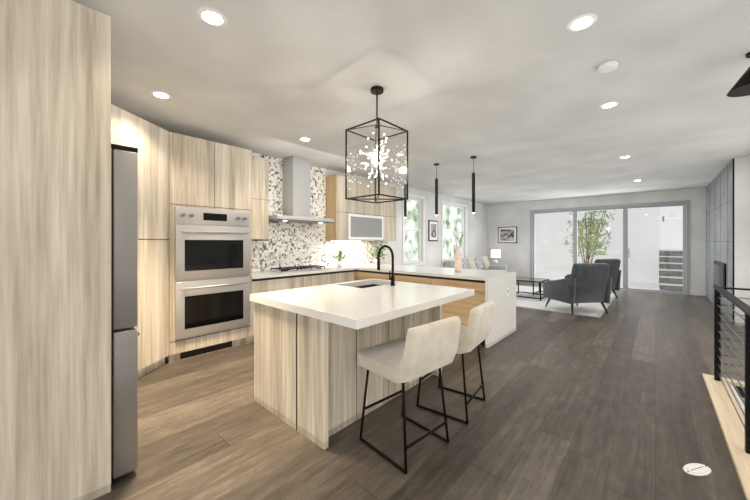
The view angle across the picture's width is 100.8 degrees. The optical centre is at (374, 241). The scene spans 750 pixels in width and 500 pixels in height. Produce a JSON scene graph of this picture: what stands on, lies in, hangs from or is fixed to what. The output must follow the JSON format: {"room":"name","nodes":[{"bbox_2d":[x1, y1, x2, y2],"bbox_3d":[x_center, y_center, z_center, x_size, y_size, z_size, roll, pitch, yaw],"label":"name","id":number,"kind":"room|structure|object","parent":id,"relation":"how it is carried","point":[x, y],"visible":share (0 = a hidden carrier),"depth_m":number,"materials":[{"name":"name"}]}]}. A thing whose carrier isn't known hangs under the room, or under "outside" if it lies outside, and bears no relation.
{"room":"kitchen","nodes":[
{"label":"kitchen","id":0,"kind":"room"},
{"bbox_2d":[252,152,487,271],"bbox_3d":[-0.726,-0.010,6.316,0.174,2.800,14.800,0,0,42],"label":"wall","id":1,"kind":"structure","parent":0,"point":[289,244],"depth_m":5.94,"materials":[{"name":"multicoloured tile"}]},
{"bbox_2d":[252,157,268,240],"bbox_3d":[-1.874,-0.637,4.701,0.284,1.235,0.417,0,0,42],"label":"upper cabinet","id":2,"kind":"object","parent":1,"relation":"attached to","point":[260,167],"visible":0.59,"depth_m":4.66,"materials":[{"name":"brown wood"}]},
{"bbox_2d":[269,156,333,223],"bbox_3d":[-1.271,-0.870,5.219,0.484,1.075,1.120,0,0,42],"label":"range hood","id":3,"kind":"object","parent":1,"relation":"attached to","point":[296,170],"visible":0.9,"depth_m":5.15,"materials":[{"name":"silver metal"}]},
{"bbox_2d":[326,174,395,240],"bbox_3d":[-0.221,-0.634,6.520,0.298,1.241,1.820,0,0,42],"label":"upper cabinet","id":4,"kind":"object","parent":1,"relation":"attached to","point":[353,220],"visible":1,"depth_m":6.18,"materials":[{"name":"brown wood"}]},
{"bbox_2d":[402,193,424,265],"bbox_3d":[1.003,-0.305,8.158,0.150,1.860,1.000,0,0,42],"label":"window","id":5,"kind":"structure","parent":1,"relation":"in","point":[413,262],"depth_m":8.26,"materials":[{"name":"white"}]},
{"bbox_2d":[428,220,437,240],"bbox_3d":[1.660,-0.320,8.824,0.028,0.580,0.480,0,0,42],"label":"picture frame","id":6,"kind":"object","parent":1,"relation":"attached to","point":[432,225],"visible":1,"depth_m":8.77,"materials":[{"name":"black metal"}]},
{"bbox_2d":[441,200,467,262],"bbox_3d":[2.511,-0.305,9.827,0.150,1.860,1.700,0,0,42],"label":"window","id":7,"kind":"structure","parent":1,"relation":"in","point":[442,201],"depth_m":9.85,"materials":[{"name":"white"}]},
{"bbox_2d":[72,0,749,204],"bbox_3d":[1.554,-1.470,4.256,6.320,0.120,15.120,0,0,42],"label":"ceiling","id":8,"kind":"structure","parent":0,"point":[506,84],"depth_m":2.77,"materials":[{"name":"paint"}]},
{"bbox_2d":[151,91,170,98],"bbox_3d":[-2.048,-1.407,2.969,0.164,0.005,0.164,0,0,42],"label":"recessed light","id":9,"kind":"object","parent":8,"relation":"in","point":[159,94],"visible":1,"depth_m":2.95,"materials":[{"name":"white"}]},
{"bbox_2d":[198,8,226,25],"bbox_3d":[-1.019,-1.407,1.945,0.164,0.005,0.164,0,0,42],"label":"recessed light","id":10,"kind":"object","parent":8,"relation":"in","point":[211,16],"visible":1,"depth_m":1.94,"materials":[{"name":"white"}]},
{"bbox_2d":[299,137,310,140],"bbox_3d":[-0.959,-1.407,4.249,0.164,0.005,0.164,0,0,42],"label":"recessed light","id":11,"kind":"object","parent":8,"relation":"in","point":[301,138],"visible":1,"depth_m":4.25,"materials":[{"name":"white"}]},
{"bbox_2d":[345,86,407,203],"bbox_3d":[0.018,-0.899,2.854,0.411,1.019,0.411,0,0,42],"label":"pendant lantern","id":12,"kind":"object","parent":8,"relation":"hanging from","point":[375,90],"visible":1,"depth_m":2.84,"materials":[{"name":"black metal"}]},
{"bbox_2d":[403,169,406,217],"bbox_3d":[0.592,-0.945,6.069,0.098,0.929,0.100,0,0,42],"label":"pendant light","id":13,"kind":"object","parent":8,"relation":"hanging from","point":[404,170],"visible":0.94,"depth_m":6.05,"materials":[{"name":"black metal"}]},
{"bbox_2d":[434,163,438,215],"bbox_3d":[1.111,-0.945,5.600,0.098,0.929,0.100,0,0,42],"label":"pendant light","id":14,"kind":"object","parent":8,"relation":"hanging from","point":[435,164],"visible":1,"depth_m":5.58,"materials":[{"name":"black metal"}]},
{"bbox_2d":[470,156,476,212],"bbox_3d":[1.631,-0.945,5.131,0.098,0.929,0.100,0,0,42],"label":"pendant light","id":15,"kind":"object","parent":8,"relation":"hanging from","point":[471,157],"visible":1,"depth_m":5.11,"materials":[{"name":"black metal"}]},
{"bbox_2d":[567,13,596,30],"bbox_3d":[1.329,-1.407,1.993,0.164,0.005,0.164,0,0,42],"label":"recessed light","id":16,"kind":"object","parent":8,"relation":"in","point":[584,21],"visible":1,"depth_m":1.98,"materials":[{"name":"white"}]},
{"bbox_2d":[597,60,618,72],"bbox_3d":[1.851,-1.389,2.466,0.140,0.039,0.140,0,0,42],"label":"smoke detector","id":17,"kind":"object","parent":8,"relation":"attached to","point":[607,66],"visible":1,"depth_m":2.43,"materials":[{"name":"white plastic"}]},
{"bbox_2d":[600,101,618,107],"bbox_3d":[2.409,-1.407,3.188,0.164,0.005,0.164,0,0,42],"label":"recessed light","id":18,"kind":"object","parent":8,"relation":"in","point":[614,103],"visible":1,"depth_m":3.17,"materials":[{"name":"white"}]},
{"bbox_2d":[727,52,749,96],"bbox_3d":[2.822,-1.267,2.302,0.280,0.284,0.280,0,0,42],"label":"lampshade","id":19,"kind":"object","parent":8,"relation":"hanging from","point":[741,88],"visible":1,"depth_m":2.32,"materials":[{"name":"black metal"}]},
{"bbox_2d":[93,281,745,499],"bbox_3d":[1.501,1.450,4.197,6.320,0.120,14.960,0,0,42],"label":"floor","id":20,"kind":"structure","parent":0,"point":[615,405],"depth_m":2.34,"materials":[{"name":"brown wood"}]},
{"bbox_2d":[0,0,110,499],"bbox_3d":[-2.094,0.068,1.821,1.050,2.645,0.695,0,0,42],"label":"tall cabinet","id":21,"kind":"object","parent":20,"relation":"on","point":[55,55],"visible":1,"depth_m":1.56,"materials":[{"name":"beige wood"}]},
{"bbox_2d":[111,143,139,483],"bbox_3d":[-2.020,0.415,1.907,0.969,1.950,0.842,0,0,42],"label":"fridge","id":22,"kind":"object","parent":20,"relation":"on","point":[124,159],"depth_m":1.81,"materials":[{"name":"silver metal"}]},
{"bbox_2d":[111,104,168,377],"bbox_3d":[-2.751,0.068,2.923,1.392,2.645,1.449,0,0,42],"label":"tall cabinet","id":23,"kind":"object","parent":20,"relation":"on","point":[128,129],"visible":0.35,"depth_m":3.27,"materials":[{"name":"brown wood"}]},
{"bbox_2d":[165,132,251,362],"bbox_3d":[-2.194,0.068,4.051,0.706,2.645,0.970,0,0,42],"label":"oven tower","id":24,"kind":"object","parent":20,"relation":"on","point":[210,182],"visible":0.99,"depth_m":3.81,"materials":[{"name":"brown wood"}]},
{"bbox_2d":[250,265,355,341],"bbox_3d":[-1.242,0.904,5.179,0.607,0.972,1.974,0,0,42],"label":"base cabinet","id":25,"kind":"object","parent":20,"relation":"on","point":[283,278],"visible":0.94,"depth_m":4.87,"materials":[{"name":"brown wood"}]},
{"bbox_2d":[327,249,348,266],"bbox_3d":[-0.625,0.288,5.859,0.398,0.361,0.395,0,0,42],"label":"potted plant","id":26,"kind":"object","parent":25,"relation":"on","point":[339,262],"visible":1,"depth_m":5.82,"materials":[{"name":"green plant"}]},
{"bbox_2d":[250,279,474,449],"bbox_3d":[-0.067,0.925,2.864,1.340,0.930,1.600,0,0,42],"label":"kitchen island","id":27,"kind":"object","parent":20,"relation":"on","point":[307,340],"visible":0.84,"depth_m":2.38,"materials":[{"name":"brown wood"}]},
{"bbox_2d":[377,245,394,285],"bbox_3d":[0.105,0.245,3.329,0.245,0.428,0.095,0,0,42],"label":"faucet","id":28,"kind":"object","parent":27,"relation":"on","point":[392,278],"visible":1,"depth_m":3.28,"materials":[{"name":"black metal"}]},
{"bbox_2d":[357,316,460,473],"bbox_3d":[0.229,0.946,2.133,0.490,0.888,0.540,0,0,-42],"label":"bar stool","id":29,"kind":"object","parent":20,"relation":"on","point":[426,348],"visible":1,"depth_m":1.97,"materials":[{"name":"beige fabric"}]},
{"bbox_2d":[342,263,515,347],"bbox_3d":[0.707,0.930,5.494,3.077,0.920,1.100,0,0,42],"label":"peninsula counter","id":30,"kind":"object","parent":20,"relation":"on","point":[488,285],"visible":0.48,"depth_m":4.51,"materials":[{"name":"white stone"}]},
{"bbox_2d":[368,245,385,263],"bbox_3d":[0.054,0.263,6.637,0.312,0.413,0.438,0,0,-12],"label":"potted plant","id":31,"kind":"object","parent":30,"relation":"on","point":[376,250],"visible":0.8,"depth_m":6.58,"materials":[{"name":"green plant"}]},
{"bbox_2d":[453,232,462,271],"bbox_3d":[1.307,0.153,4.876,0.153,0.632,0.135,0,0,42],"label":"vase","id":32,"kind":"object","parent":30,"relation":"on","point":[458,258],"visible":0.98,"depth_m":4.84,"materials":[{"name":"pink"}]},
{"bbox_2d":[416,300,495,423],"bbox_3d":[0.690,0.946,2.644,0.540,0.888,0.490,0,0,36],"label":"bar stool","id":33,"kind":"object","parent":20,"relation":"on","point":[479,326],"visible":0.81,"depth_m":2.42,"materials":[{"name":"beige fabric"}]},
{"bbox_2d":[445,255,506,270],"bbox_3d":[3.228,0.914,9.718,1.040,0.927,2.350,0,0,42],"label":"sofa","id":34,"kind":"object","parent":20,"relation":"on","point":[479,263],"visible":0.36,"depth_m":9.89,"materials":[{"name":"fabric"}]},
{"bbox_2d":[516,285,614,317],"bbox_3d":[4.237,1.384,7.897,2.800,0.010,3.500,0,0,42],"label":"rug","id":35,"kind":"object","parent":20,"relation":"on","point":[595,310],"visible":0.39,"depth_m":6.74,"materials":[{"name":"white fabric"}]},
{"bbox_2d":[516,277,551,300],"bbox_3d":[4.110,1.154,7.890,0.964,0.448,1.264,0,0,42],"label":"coffee table","id":36,"kind":"object","parent":35,"relation":"on","point":[526,279],"visible":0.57,"depth_m":7.70,"materials":[{"name":"black metal"}]},
{"bbox_2d":[543,263,611,314],"bbox_3d":[4.031,0.887,6.212,0.840,0.974,0.880,0,0,-8],"label":"armchair","id":37,"kind":"object","parent":35,"relation":"on","point":[588,282],"visible":1,"depth_m":5.87,"materials":[{"name":"grey fabric"}]},
{"bbox_2d":[565,259,620,298],"bbox_3d":[5.397,0.887,7.685,0.840,0.974,0.880,0,0,-18],"label":"armchair","id":38,"kind":"object","parent":35,"relation":"on","point":[615,273],"visible":0.26,"depth_m":7.38,"materials":[{"name":"grey fabric"}]},
{"bbox_2d":[683,463,711,475],"bbox_3d":[1.964,1.385,1.891,0.190,0.008,0.095,0,0,-19],"label":"floor outlet cover","id":39,"kind":"object","parent":20,"relation":"on","point":[696,469],"visible":1,"depth_m":1.88,"materials":[{"name":"white plastic"}]},
{"bbox_2d":[703,286,749,499],"bbox_3d":[1.109,0.915,-0.011,0.931,0.948,7.850,0,0,42],"label":"stair railing","id":40,"kind":"object","parent":20,"relation":"on","point":[734,423],"visible":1,"depth_m":2.34,"materials":[{"name":"black metal"}]},
{"bbox_3d":[4.311,1.116,11.065,0.520,0.551,0.520,0,0,42],"label":"side table","id":41,"kind":"object","parent":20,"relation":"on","visible":0},
{"bbox_2d":[491,249,500,264],"bbox_3d":[4.311,0.554,11.065,0.340,0.569,0.340,0,0,42],"label":"table lamp","id":42,"kind":"object","parent":41,"relation":"on","point":[495,253],"visible":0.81,"depth_m":10.96,"materials":[{"name":"white fabric"}]},
{"bbox_2d":[564,210,614,262],"bbox_3d":[7.271,-0.006,10.490,1.478,2.828,1.156,0,0,42],"label":"tree","id":43,"kind":"object","parent":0,"point":[581,227],"depth_m":10.39,"materials":[{"name":"green plant"}]},
{"bbox_2d":[488,187,705,294],"bbox_3d":[6.569,-0.010,9.806,6.320,2.800,0.160,0,0,42],"label":"wall","id":44,"kind":"structure","parent":0,"point":[516,256],"depth_m":9.92,"materials":[{"name":"paint"}]},
{"bbox_2d":[498,227,516,242],"bbox_3d":[4.809,-0.255,11.267,0.670,0.590,0.028,0,0,42],"label":"picture frame","id":45,"kind":"object","parent":44,"relation":"attached to","point":[505,234],"visible":1,"depth_m":11.25,"materials":[{"name":"black metal"}]},
{"bbox_2d":[530,200,689,294],"bbox_3d":[6.865,0.145,9.492,3.900,2.490,0.130,0,0,42],"label":"door frame","id":46,"kind":"structure","parent":44,"relation":"attached to","point":[686,203],"depth_m":9.04,"materials":[{"name":"silver metal"}]},
{"bbox_2d":[524,281,705,295],"bbox_3d":[4.229,1.334,7.464,5.663,0.108,6.447,0,0,42],"label":"baseboard","id":47,"kind":"structure","parent":44,"relation":"attached to","point":[699,293],"depth_m":8.03,"materials":[{"name":"white wood"}]},
{"bbox_2d":[660,206,682,249],"bbox_3d":[10.046,-0.831,10.283,0.880,2.159,0.060,0,0,42],"label":"exterior door","id":48,"kind":"structure","parent":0,"point":[671,218],"depth_m":10.38,"materials":[{"name":"glass"}]},
{"bbox_2d":[706,156,749,325],"bbox_3d":[7.366,-0.010,6.483,0.358,2.796,3.698,0,0,42],"label":"wall","id":49,"kind":"structure","parent":0,"point":[728,193],"depth_m":5.38,"materials":[{"name":"tile"}]},
{"bbox_2d":[730,385,744,411],"bbox_3d":[1.164,2.916,-0.054,0.800,3.049,7.880,0,0,42],"label":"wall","id":50,"kind":"structure","parent":0,"point":[732,386],"depth_m":2.90,"materials":[{"name":"paint"}]},
{"label":"outside","id":51,"kind":"structure","parent":0,"visible":0},
{"bbox_2d":[405,200,461,260],"bbox_3d":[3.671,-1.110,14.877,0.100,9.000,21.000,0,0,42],"label":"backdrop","id":52,"kind":"structure","parent":51,"point":[411,221],"depth_m":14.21,"materials":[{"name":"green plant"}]},
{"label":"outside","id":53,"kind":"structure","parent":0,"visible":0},
{"bbox_2d":[535,207,685,294],"bbox_3d":[7.508,-0.760,10.919,9.500,4.700,2.730,0,0,42],"label":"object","id":54,"kind":"structure","parent":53,"point":[652,267],"depth_m":11.29,"materials":[{"name":"glass"}]}
]}

